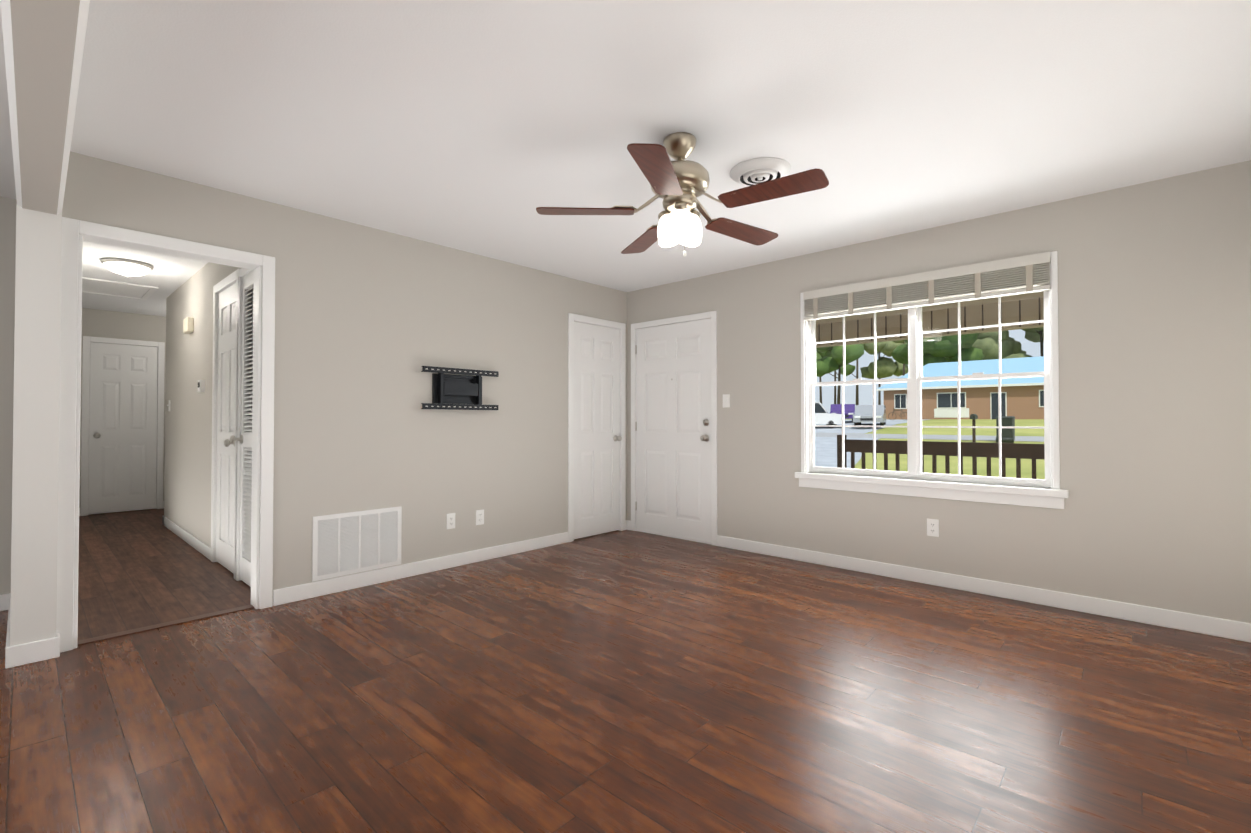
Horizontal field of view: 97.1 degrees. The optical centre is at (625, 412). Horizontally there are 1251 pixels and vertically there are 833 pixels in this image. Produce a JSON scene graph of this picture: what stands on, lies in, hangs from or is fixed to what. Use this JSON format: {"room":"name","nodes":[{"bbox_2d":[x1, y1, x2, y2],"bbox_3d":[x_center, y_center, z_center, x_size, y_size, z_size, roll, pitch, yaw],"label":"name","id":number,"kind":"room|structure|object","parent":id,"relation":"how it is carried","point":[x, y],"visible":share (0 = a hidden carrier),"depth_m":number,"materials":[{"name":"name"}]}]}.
{"room":"living room","nodes":[
{"label":"living room","id":0,"kind":"room"},
{"bbox_2d":[0,197,16,594],"bbox_3d":[-4.804,-0.071,2.055,0.120,2.420,3.405,-1,-1,43],"label":"wall","id":1,"kind":"structure","parent":0,"point":[7,259],"depth_m":3.24,"materials":[{"name":"grey paint"}]},
{"bbox_2d":[0,594,3,610],"bbox_3d":[-4.745,1.091,2.005,0.013,0.095,3.375,-1,-1,43],"label":"baseboard","id":2,"kind":"structure","parent":1,"relation":"attached to","point":[1,596],"depth_m":3.21,"materials":[{"name":"white wood"}]},
{"bbox_2d":[10,203,61,645],"bbox_3d":[-4.662,-0.041,4.333,5.270,2.420,0.145,-1,-1,43],"label":"wall","id":3,"kind":"structure","parent":0,"point":[33,606],"depth_m":2.55,"materials":[{"name":"white paint"}]},
{"bbox_2d":[4,593,15,668],"bbox_3d":[-3.181,1.102,2.851,1.133,0.095,0.013,-1,-1,43],"label":"baseboard","id":4,"kind":"structure","parent":3,"relation":"attached to","point":[10,651],"depth_m":2.49,"materials":[{"name":"white wood"}]},
{"bbox_2d":[48,633,59,652],"bbox_3d":[-4.678,1.123,4.440,5.080,0.095,0.013,-1,-1,43],"label":"baseboard","id":5,"kind":"structure","parent":3,"relation":"attached to","point":[53,643],"depth_m":2.58,"materials":[{"name":"white wood"}]},
{"bbox_2d":[79,308,165,507],"bbox_3d":[-5.279,0.004,7.646,0.120,2.420,4.195,-1,-1,43],"label":"wall","id":6,"kind":"structure","parent":0,"point":[115,324],"depth_m":6.69,"materials":[{"name":"grey paint"}]},
{"bbox_2d":[80,336,164,515],"bbox_3d":[-6.111,0.156,6.725,0.136,2.092,0.739,-1,-1,43],"label":"door frame","id":7,"kind":"structure","parent":6,"relation":"attached to","point":[87,340],"depth_m":6.58,"materials":[{"name":"white wood"}]},
{"bbox_2d":[88,342,157,513],"bbox_3d":[-6.064,0.181,6.681,0.105,2.015,0.609,-1,-1,43],"label":"hall door","id":8,"kind":"structure","parent":6,"relation":"in","point":[122,429],"depth_m":6.68,"materials":[{"name":"white wood"}]},
{"bbox_2d":[164,262,238,546],"bbox_3d":[-3.518,-0.036,4.699,3.700,2.420,0.120,-1,-1,43],"label":"wall","id":9,"kind":"structure","parent":0,"point":[188,453],"depth_m":5.00,"materials":[{"name":"grey paint"}]},
{"bbox_2d":[162,515,210,559],"bbox_3d":[-4.102,1.133,5.129,2.263,0.095,0.013,-1,-1,43],"label":"baseboard","id":10,"kind":"structure","parent":9,"relation":"attached to","point":[200,546],"depth_m":4.95,"materials":[{"name":"white wood"}]},
{"bbox_2d":[183,317,193,333],"bbox_3d":[-3.944,-0.787,4.984,0.180,0.130,0.050,-1,-1,43],"label":"door chime","id":11,"kind":"object","parent":9,"relation":"attached to","point":[188,325],"visible":1,"depth_m":4.93,"materials":[{"name":"beige plastic"}]},
{"bbox_2d":[198,379,204,391],"bbox_3d":[-3.570,-0.226,4.645,0.120,0.100,0.033,-1,-1,43],"label":"thermostat","id":12,"kind":"object","parent":9,"relation":"attached to","point":[201,385],"visible":1,"depth_m":4.61,"materials":[{"name":"white plastic"}]},
{"bbox_2d":[216,283,235,573],"bbox_3d":[-2.985,0.107,4.109,0.634,2.095,0.105,-1,-1,43],"label":"hall door","id":13,"kind":"structure","parent":9,"relation":"in","point":[226,427],"depth_m":4.14,"materials":[{"name":"white wood"}]},
{"bbox_2d":[211,268,252,580],"bbox_3d":[-2.693,0.076,3.929,1.445,2.175,0.136,-1,-1,43],"label":"door frame","id":14,"kind":"structure","parent":9,"relation":"attached to","point":[226,282],"depth_m":3.88,"materials":[{"name":"white wood"}]},
{"bbox_2d":[230,270,253,586],"bbox_3d":[-2.468,0.099,3.625,0.602,2.098,0.100,-1,-1,43],"label":"louvered door","id":15,"kind":"structure","parent":9,"relation":"in","point":[245,438],"depth_m":3.80,"materials":[{"name":"white wood"}]},
{"bbox_2d":[62,151,626,605],"bbox_3d":[-1.398,-0.043,4.186,0.120,2.420,4.050,-1,-1,43],"label":"wall","id":16,"kind":"structure","parent":0,"point":[370,321],"depth_m":3.85,"materials":[{"name":"grey paint"}]},
{"bbox_2d":[56,217,274,652],"bbox_3d":[-2.464,0.107,3.021,0.152,2.090,0.905,-1,-1,43],"label":"trim","id":17,"kind":"structure","parent":16,"relation":"attached to","point":[76,233],"depth_m":2.84,"materials":[{"name":"white wood"}]},
{"bbox_2d":[312,506,401,581],"bbox_3d":[-1.770,0.858,3.673,0.010,0.405,0.570,-1,-1,43],"label":"air vent","id":18,"kind":"object","parent":16,"relation":"in","point":[348,543],"visible":1,"depth_m":3.65,"materials":[{"name":"white metal"}]},
{"bbox_2d":[273,532,568,605],"bbox_3d":[-1.313,1.120,4.164,0.013,0.095,2.345,-1,-1,43],"label":"baseboard","id":19,"kind":"structure","parent":16,"relation":"attached to","point":[334,585],"depth_m":3.89,"materials":[{"name":"white wood"}]},
{"bbox_2d":[446,513,454,528],"bbox_3d":[-1.316,0.817,4.167,0.010,0.115,0.070,-1,-1,43],"label":"electrical outlet","id":20,"kind":"object","parent":16,"relation":"attached to","point":[450,523],"visible":1,"depth_m":4.16,"materials":[{"name":"white plastic"}]},
{"bbox_2d":[421,366,498,409],"bbox_3d":[-1.256,-0.177,4.200,0.071,0.310,0.640,-1,-1,43],"label":"mount","id":21,"kind":"object","parent":16,"relation":"attached to","point":[463,391],"visible":1,"depth_m":4.17,"materials":[{"name":"black metal"}]},
{"bbox_2d":[476,509,483,524],"bbox_3d":[-1.146,0.825,4.353,0.010,0.115,0.070,-1,-1,43],"label":"electrical outlet","id":22,"kind":"object","parent":16,"relation":"attached to","point":[479,517],"visible":1,"depth_m":4.35,"materials":[{"name":"white plastic"}]},
{"bbox_2d":[568,313,625,541],"bbox_3d":[-0.307,0.137,5.361,0.136,2.092,0.764,-1,-1,43],"label":"door frame","id":23,"kind":"structure","parent":16,"relation":"attached to","point":[572,318],"depth_m":5.23,"materials":[{"name":"white wood"}]},
{"bbox_2d":[574,321,621,538],"bbox_3d":[-0.265,0.163,5.310,0.105,2.015,0.651,-1,-1,43],"label":"closet door","id":24,"kind":"structure","parent":16,"relation":"in","point":[597,438],"depth_m":5.32,"materials":[{"name":"white wood"}]},
{"bbox_2d":[0,508,1250,832],"bbox_3d":[-2.841,1.213,3.083,10.020,0.120,7.840,-1,-1,43],"label":"floor","id":25,"kind":"structure","parent":0,"point":[624,682],"depth_m":2.14,"materials":[{"name":"brown wood"}]},
{"bbox_2d":[77,605,253,645],"bbox_3d":[-2.471,1.148,3.014,0.070,0.007,0.775,-1,-1,43],"label":"threshold strip","id":26,"kind":"object","parent":25,"relation":"on","point":[147,628],"visible":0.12,"depth_m":2.97,"materials":[{"name":"brown wood"}]},
{"bbox_2d":[0,0,1250,316],"bbox_3d":[-2.841,-1.337,3.118,10.020,0.140,7.840,-1,-1,43],"label":"ceiling","id":27,"kind":"structure","parent":0,"point":[486,128],"depth_m":2.33,"materials":[{"name":"white paint"}]},
{"bbox_2d":[0,0,89,214],"bbox_3d":[-1.101,-1.125,1.054,4.430,0.340,0.186,-1,-1,43],"label":"ceiling beam","id":28,"kind":"structure","parent":27,"relation":"attached to","point":[43,40],"depth_m":1.61,"materials":[{"name":"grey paint"}]},
{"bbox_2d":[82,277,157,299],"bbox_3d":[-5.112,-1.228,5.464,0.800,0.014,0.650,-1,-1,43],"label":"attic hatch","id":29,"kind":"structure","parent":27,"relation":"attached to","point":[114,288],"depth_m":5.47,"materials":[{"name":"white wood"}]},
{"bbox_2d":[100,257,152,276],"bbox_3d":[-4.151,-1.188,4.602,0.330,0.118,0.330,-1,-1,43],"label":"light","id":30,"kind":"object","parent":27,"relation":"attached to","point":[126,267],"visible":1,"depth_m":4.52,"materials":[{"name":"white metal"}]},
{"bbox_2d":[536,132,828,256],"bbox_3d":[0.289,-0.992,2.579,1.272,0.565,1.279,-1,-1,43],"label":"ceiling fan","id":31,"kind":"object","parent":27,"relation":"hanging from","point":[679,185],"visible":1,"depth_m":2.49,"materials":[{"name":"brown wood"}]},
{"bbox_2d":[730,157,790,185],"bbox_3d":[0.707,-1.248,2.902,0.312,0.044,0.312,-1,-1,43],"label":"ceiling vent","id":32,"kind":"object","parent":27,"relation":"in","point":[751,172],"visible":0.85,"depth_m":2.84,"materials":[{"name":"white metal"}]},
{"bbox_2d":[816,291,1043,347],"bbox_3d":[3.563,-0.145,4.773,10.000,2.720,3.280,-1,-1,43],"label":"porch roof","id":33,"kind":"structure","parent":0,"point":[897,321],"depth_m":6.41,"materials":[{"name":"beige paint"}]},
{"bbox_2d":[627,160,1250,622],"bbox_3d":[-0.232,-0.019,5.945,10.020,2.420,0.120,-1,-1,43],"label":"wall","id":34,"kind":"structure","parent":0,"point":[1155,370],"depth_m":3.19,"materials":[{"name":"grey paint"}]},
{"bbox_2d":[635,318,710,542],"bbox_3d":[0.427,0.161,5.246,0.921,2.012,0.114,-1,-1,43],"label":"front door","id":35,"kind":"structure","parent":34,"relation":"in","point":[673,429],"depth_m":5.23,"materials":[{"name":"white wood"}]},
{"bbox_2d":[631,311,716,545],"bbox_3d":[0.484,0.140,5.296,1.020,2.085,0.166,-1,-1,43],"label":"door frame","id":36,"kind":"structure","parent":34,"relation":"attached to","point":[712,315],"depth_m":5.04,"materials":[{"name":"white wood"}]},
{"bbox_2d":[723,394,729,407],"bbox_3d":[0.877,-0.104,4.832,0.070,0.115,0.022,-1,-1,43],"label":"light switch","id":37,"kind":"object","parent":34,"relation":"attached to","point":[726,400],"visible":1,"depth_m":4.83,"materials":[{"name":"white plastic"}]},
{"bbox_2d":[800,251,1059,489],"bbox_3d":[2.020,-0.247,3.868,1.610,1.420,0.122,-1,-1,43],"label":"window","id":38,"kind":"structure","parent":34,"relation":"in","point":[915,379],"depth_m":3.84,"materials":[{"name":"white"}]},
{"bbox_2d":[803,252,1049,320],"bbox_3d":[1.986,-0.843,3.839,1.542,0.224,0.072,-1,-1,43],"label":"window blind","id":39,"kind":"object","parent":38,"relation":"attached to","point":[1026,274],"visible":0.9,"depth_m":3.71,"materials":[{"name":"white plastic"}]},
{"bbox_2d":[795,472,1068,508],"bbox_3d":[1.988,0.520,3.824,1.690,0.115,0.095,-1,-1,43],"label":"window sill","id":40,"kind":"structure","parent":34,"relation":"attached to","point":[1023,496],"depth_m":3.68,"materials":[{"name":"white wood"}]},
{"bbox_2d":[927,518,938,536],"bbox_3d":[2.075,0.776,3.730,0.070,0.115,0.010,-1,-1,43],"label":"electrical outlet","id":41,"kind":"object","parent":34,"relation":"attached to","point":[932,527],"visible":1,"depth_m":3.73,"materials":[{"name":"white plastic"}]},
{"bbox_2d":[717,535,1250,642],"bbox_3d":[2.054,1.114,3.744,3.395,0.095,0.013,-1,-1,43],"label":"baseboard","id":42,"kind":"structure","parent":34,"relation":"attached to","point":[1213,626],"depth_m":3.39,"materials":[{"name":"white wood"}]},
{"label":"outside","id":43,"kind":"structure","parent":0,"visible":0},
{"bbox_2d":[815,419,930,467],"bbox_3d":[11.029,1.177,29.173,14.400,1.687,41.600,-1,-1,43],"label":"driveway","id":44,"kind":"structure","parent":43,"point":[820,459],"depth_m":27.04,"materials":[{"name":"concrete"}]},
{"bbox_2d":[815,402,844,427],"bbox_3d":[12.935,0.175,39.246,4.912,1.800,1.970,0,-1,23],"label":"suv","id":45,"kind":"object","parent":44,"relation":"on","point":[821,412],"depth_m":37.89,"materials":[{"name":"white metal"}]},
{"bbox_2d":[830,404,854,421],"bbox_3d":[17.130,0.036,43.532,1.770,1.420,4.412,0,-1,23],"label":"car","id":46,"kind":"object","parent":44,"relation":"on","point":[848,410],"depth_m":42.62,"materials":[{"name":"purple metal"}]},
{"bbox_2d":[853,405,885,425],"bbox_3d":[16.741,0.204,37.780,1.820,1.450,4.512,0,-1,28],"label":"car","id":47,"kind":"object","parent":44,"relation":"on","point":[867,414],"depth_m":36.69,"materials":[{"name":"grey metal"}]},
{"bbox_2d":[888,409,906,419],"bbox_3d":[22.277,0.141,45.004,1.694,0.966,0.447,-1,-1,43],"label":"bicycle","id":48,"kind":"object","parent":44,"relation":"on","point":[895,414],"depth_m":45.02,"materials":[{"name":"grey metal"}]},
{"bbox_2d":[815,433,1043,441],"bbox_3d":[11.030,1.282,32.427,200.000,0.060,6.400,-1,-1,43],"label":"street","id":49,"kind":"structure","parent":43,"point":[964,437],"depth_m":28.00,"materials":[{"name":"grey asphalt"}]},
{"bbox_2d":[845,419,1044,479],"bbox_3d":[36.579,1.221,60.289,200.000,2.600,190.000,-1,-1,43],"label":"lawn","id":50,"kind":"structure","parent":43,"point":[1010,467],"depth_m":19.95,"materials":[{"name":"green plant"}]},
{"bbox_2d":[816,350,825,403],"bbox_3d":[24.810,-5.248,73.059,6.955,12.137,7.274,-1,-1,43],"label":"tree","id":51,"kind":"object","parent":50,"relation":"on","point":[819,356],"depth_m":70.71,"materials":[{"name":"green plant"}]},
{"bbox_2d":[816,344,863,403],"bbox_3d":[21.008,-3.897,54.206,5.626,9.423,5.469,-1,-1,43],"label":"tree","id":52,"kind":"object","parent":50,"relation":"on","point":[831,351],"depth_m":53.72,"materials":[{"name":"green plant"}]},
{"bbox_2d":[834,344,863,403],"bbox_3d":[31.763,-8.362,82.923,8.200,18.504,8.035,-1,-1,43],"label":"tree","id":53,"kind":"object","parent":50,"relation":"on","point":[835,386],"depth_m":82.22,"materials":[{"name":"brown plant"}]},
{"bbox_2d":[841,343,864,404],"bbox_3d":[27.292,-5.454,66.602,3.906,12.422,4.916,-1,-1,43],"label":"tree","id":54,"kind":"object","parent":50,"relation":"on","point":[849,368],"depth_m":67.13,"materials":[{"name":"green plant"}]},
{"bbox_2d":[860,341,907,404],"bbox_3d":[37.862,-6.303,81.735,7.463,14.317,7.546,-1,-1,43],"label":"tree","id":55,"kind":"object","parent":50,"relation":"on","point":[882,364],"depth_m":80.32,"materials":[{"name":"green plant"}]},
{"bbox_2d":[892,340,904,375],"bbox_3d":[34.718,-6.025,67.706,5.713,13.538,2.336,0,-1,7],"label":"tree","id":56,"kind":"object","parent":50,"relation":"on","point":[902,341],"depth_m":67.06,"materials":[{"name":"green plant"}]},
{"bbox_2d":[891,333,984,365],"bbox_3d":[32.245,-5.525,57.698,9.237,12.363,8.247,-1,-1,43],"label":"tree","id":57,"kind":"object","parent":50,"relation":"on","point":[943,355],"depth_m":55.71,"materials":[{"name":"green plant"}]},
{"bbox_2d":[876,356,1043,418],"bbox_3d":[31.950,-1.843,46.256,17.700,5.400,9.900,-1,-1,43],"label":"brick house","id":58,"kind":"structure","parent":50,"relation":"on","point":[934,388],"depth_m":44.49,"materials":[{"name":"brown brick"}]},
{"bbox_2d":[970,414,977,441],"bbox_3d":[14.947,0.714,23.686,0.200,1.330,0.500,-1,-1,43],"label":"mailbox","id":59,"kind":"object","parent":50,"relation":"on","point":[973,416],"depth_m":23.65,"materials":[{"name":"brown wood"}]},
{"bbox_2d":[972,330,1025,359],"bbox_3d":[39.516,-5.637,60.096,6.393,12.577,7.730,-1,-1,43],"label":"tree","id":60,"kind":"object","parent":50,"relation":"on","point":[988,346],"depth_m":57.45,"materials":[{"name":"green plant"}]},
{"bbox_2d":[995,416,1014,442],"bbox_3d":[15.893,0.698,23.090,0.600,1.100,0.660,-1,-1,43],"label":"wheelie bin","id":61,"kind":"object","parent":50,"relation":"on","point":[1009,437],"depth_m":22.86,"materials":[{"name":"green plastic"}]},
{"bbox_2d":[1004,327,1043,358],"bbox_3d":[41.507,-5.422,55.605,5.985,12.047,5.454,-1,-1,43],"label":"tree","id":62,"kind":"object","parent":50,"relation":"on","point":[1031,332],"depth_m":55.63,"materials":[{"name":"green plant"}]},
{"bbox_3d":[3.479,1.494,4.659,9.600,0.560,3.030,-1,-1,43],"label":"floor","id":63,"kind":"structure","parent":43,"visible":0},
{"bbox_2d":[837,435,1044,478],"bbox_3d":[4.449,0.748,5.726,9.490,0.960,0.100,-1,-1,43],"label":"porch railing","id":64,"kind":"object","parent":63,"relation":"on","point":[976,452],"depth_m":6.37,"materials":[{"name":"brown wood"}]}
]}

